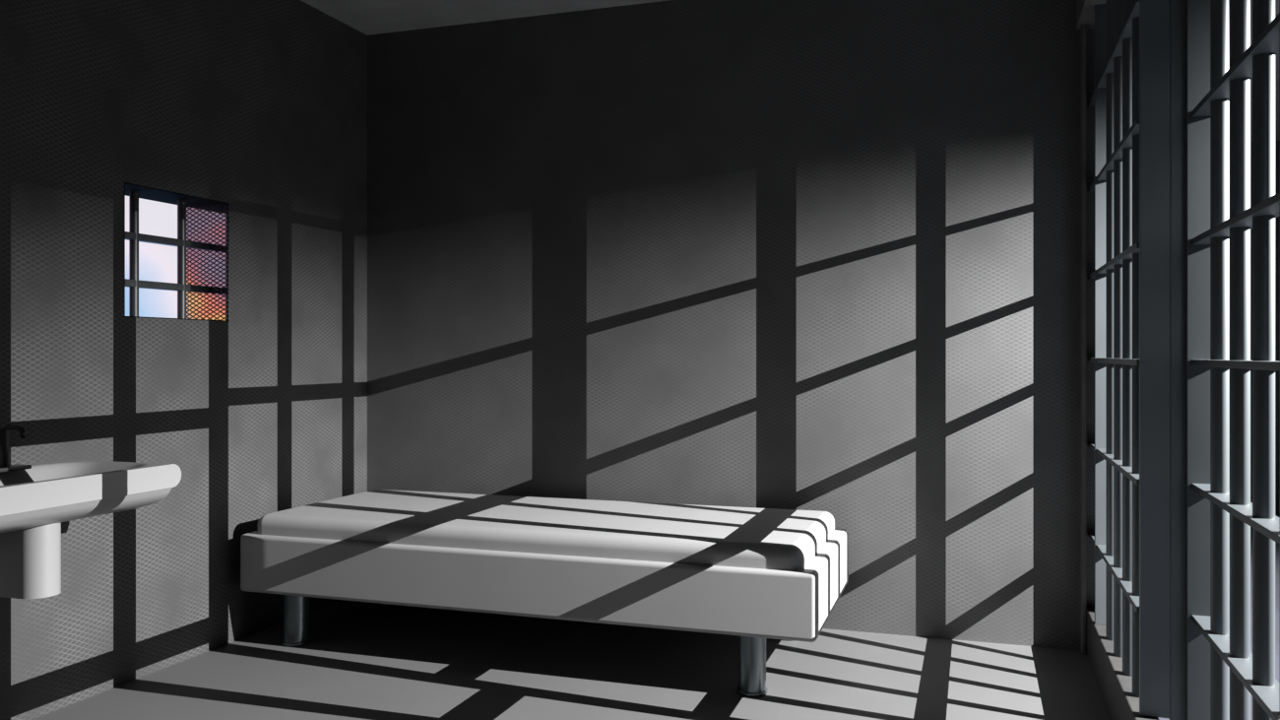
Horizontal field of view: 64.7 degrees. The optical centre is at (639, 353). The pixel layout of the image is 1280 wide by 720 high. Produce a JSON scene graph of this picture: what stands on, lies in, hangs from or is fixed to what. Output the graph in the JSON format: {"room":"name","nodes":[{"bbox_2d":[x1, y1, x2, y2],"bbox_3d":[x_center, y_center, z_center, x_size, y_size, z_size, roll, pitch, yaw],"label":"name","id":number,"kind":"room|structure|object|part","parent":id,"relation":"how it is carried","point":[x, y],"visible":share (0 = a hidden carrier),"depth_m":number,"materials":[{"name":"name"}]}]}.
{"room":"prison interior","nodes":[
{"label":"prison interior","id":0,"kind":"room"},
{"bbox_2d":[0,0,367,719],"bbox_3d":[-2.258,-0.202,2.531,0.217,2.718,5.181,0,0,18],"label":"wall","id":1,"kind":"structure","parent":0,"point":[257,107],"depth_m":3.76,"materials":[{"name":"grey concrete"}]},
{"bbox_2d":[0,424,181,598],"bbox_3d":[-1.786,0.457,2.941,0.420,0.487,0.757,0,0,18],"label":"sink","id":2,"kind":"object","parent":1,"relation":"attached to","point":[35,498],"visible":1,"depth_m":2.90,"materials":[{"name":"white ceramic"}]},
{"bbox_2d":[0,424,31,472],"bbox_3d":[-1.884,0.282,3.038,0.109,0.139,0.110,0,0,18],"label":"tap","id":3,"kind":"object","parent":2,"relation":"on","point":[5,467],"depth_m":3.03,"materials":[{"name":"metal"}]},
{"bbox_2d":[0,459,181,515],"bbox_3d":[-1.786,0.387,2.941,0.420,0.074,0.757,0,0,18],"label":"basin","id":4,"kind":"object","parent":2,"relation":"in","point":[40,488],"depth_m":3.00,"materials":[{"name":"white ceramic"}]},
{"bbox_2d":[124,182,229,320],"bbox_3d":[-1.829,-0.364,3.825,0.217,0.473,0.527,0,0,18],"label":"window","id":5,"kind":"structure","parent":1,"relation":"in","point":[207,220],"depth_m":4.06,"materials":[{"name":"metal"}]},
{"bbox_2d":[125,191,209,318],"bbox_3d":[-1.828,-0.364,3.825,0.032,0.465,0.519,0,0,18],"label":"window grille","id":6,"kind":"object","parent":5,"relation":"attached to","point":[133,283],"visible":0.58,"depth_m":3.82,"materials":[{"name":"metal"}]},
{"bbox_3d":[-1.829,-0.130,3.825,0.217,0.004,0.519,0,0,18],"label":"sill","id":7,"kind":"part","parent":5,"relation":"part of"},
{"bbox_2d":[31,511,1279,719],"bbox_3d":[1.554,1.217,3.488,6.849,0.120,9.600,0,0,18],"label":"floor","id":8,"kind":"structure","parent":0,"point":[360,660],"depth_m":3.61,"materials":[{"name":"grey concrete"}]},
{"bbox_2d":[240,527,848,697],"bbox_3d":[-0.366,0.937,4.074,2.278,0.440,0.907,0,0,18],"label":"frame","id":9,"kind":"object","parent":8,"relation":"on","point":[753,605],"visible":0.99,"depth_m":3.59,"materials":[{"name":"metal"}]},
{"bbox_3d":[-1.373,1.042,4.038,0.096,0.205,0.096,0,0,18],"label":"leg","id":10,"kind":"part","parent":9,"relation":"part of","materials":[{"name":"metal"}]},
{"bbox_2d":[257,489,834,570],"bbox_3d":[-0.368,0.678,4.073,2.185,0.077,0.850,0,0,18],"label":"mattress","id":11,"kind":"object","parent":9,"relation":"on","point":[708,535],"visible":1,"depth_m":3.83,"materials":[{"name":"white fabric"}]},
{"bbox_3d":[0.383,1.042,3.455,0.096,0.205,0.096,0,0,18],"label":"leg","id":12,"kind":"part","parent":9,"relation":"part of","materials":[{"name":"metal"}]},
{"bbox_2d":[1087,605,1158,719],"bbox_3d":[1.042,1.069,1.751,0.062,0.177,4.581,0,0,18],"label":"trim","id":13,"kind":"structure","parent":8,"relation":"on","point":[1116,687],"depth_m":3.24,"materials":[{"name":"metal"}]},
{"bbox_2d":[1088,0,1185,719],"bbox_3d":[1.597,-0.052,3.317,0.123,2.419,1.261,0,0,18],"label":"bars","id":14,"kind":"object","parent":8,"relation":"on","point":[1138,96],"visible":0.99,"depth_m":2.73,"materials":[{"name":"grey metal"}]},
{"bbox_3d":[1.578,0.700,3.334,0.060,0.017,1.239,0,0,18],"label":"cross rail","id":15,"kind":"part","parent":14,"relation":"part of","materials":[{"name":"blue metal"}]},
{"bbox_3d":[1.578,0.352,3.334,0.060,0.017,1.239,0,0,18],"label":"cross rail","id":16,"kind":"part","parent":14,"relation":"part of","materials":[{"name":"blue metal"}]},
{"bbox_3d":[1.578,0.024,3.334,0.060,0.017,1.239,0,0,18],"label":"cross rail","id":17,"kind":"part","parent":14,"relation":"part of","materials":[{"name":"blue metal"}]},
{"bbox_3d":[1.578,-0.296,3.334,0.060,0.017,1.239,0,0,18],"label":"cross rail","id":18,"kind":"part","parent":14,"relation":"part of","materials":[{"name":"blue metal"}]},
{"bbox_3d":[1.578,-0.634,3.334,0.060,0.017,1.239,0,0,18],"label":"cross rail","id":19,"kind":"part","parent":14,"relation":"part of","materials":[{"name":"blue metal"}]},
{"bbox_3d":[1.578,-0.967,3.334,0.060,0.017,1.239,0,0,18],"label":"cross rail","id":20,"kind":"part","parent":14,"relation":"part of","materials":[{"name":"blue metal"}]},
{"bbox_2d":[1185,0,1279,719],"bbox_3d":[0.971,-0.052,1.112,0.081,2.419,3.319,0,0,18],"label":"door","id":21,"kind":"structure","parent":14,"relation":"attached to","point":[1222,672],"depth_m":2.32,"materials":[{"name":"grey metal"}]},
{"bbox_3d":[0.974,0.700,1.109,0.063,0.017,3.279,0,0,18],"label":"cross rail","id":22,"kind":"part","parent":21,"relation":"part of","materials":[{"name":"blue metal"}]},
{"bbox_3d":[0.974,0.352,1.109,0.063,0.017,3.279,0,0,18],"label":"cross rail","id":23,"kind":"part","parent":21,"relation":"part of","materials":[{"name":"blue metal"}]},
{"bbox_3d":[0.974,0.024,1.109,0.063,0.017,3.279,0,0,18],"label":"cross rail","id":24,"kind":"part","parent":21,"relation":"part of","materials":[{"name":"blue metal"}]},
{"bbox_3d":[0.974,-0.296,1.109,0.063,0.017,3.279,0,0,18],"label":"cross rail","id":25,"kind":"part","parent":21,"relation":"part of","materials":[{"name":"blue metal"}]},
{"bbox_3d":[0.974,-0.634,1.109,0.063,0.017,3.279,0,0,18],"label":"cross rail","id":26,"kind":"part","parent":21,"relation":"part of","materials":[{"name":"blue metal"}]},
{"bbox_2d":[367,0,1094,649],"bbox_3d":[0.286,-0.202,4.495,3.809,2.718,0.150,0,0,18],"label":"wall","id":27,"kind":"structure","parent":0,"point":[818,255],"depth_m":4.33,"materials":[{"name":"grey concrete"}]},
{"bbox_2d":[1081,24,1087,654],"bbox_3d":[1.715,-0.052,3.907,0.016,2.419,0.066,0,0,18],"label":"trim","id":28,"kind":"structure","parent":27,"relation":"attached to","point":[1084,27],"depth_m":3.88,"materials":[{"name":"black metal"}]},
{"bbox_2d":[1076,0,1105,30],"bbox_3d":[1.013,-1.411,1.445,0.268,0.298,5.181,0,0,18],"label":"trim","id":29,"kind":"structure","parent":27,"relation":"attached to","point":[1085,9],"depth_m":3.78,"materials":[{"name":"grey"}]},
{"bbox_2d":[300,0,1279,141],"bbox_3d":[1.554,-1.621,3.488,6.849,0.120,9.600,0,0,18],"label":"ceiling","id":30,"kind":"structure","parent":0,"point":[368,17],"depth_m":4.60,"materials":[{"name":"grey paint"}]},
{"bbox_2d":[1250,140,1279,511],"bbox_3d":[4.810,-0.202,7.412,3.140,2.718,0.100,0,0,18],"label":"wall","id":31,"kind":"structure","parent":0,"point":[1277,143],"depth_m":7.41,"materials":[{"name":"paint"}]}
]}

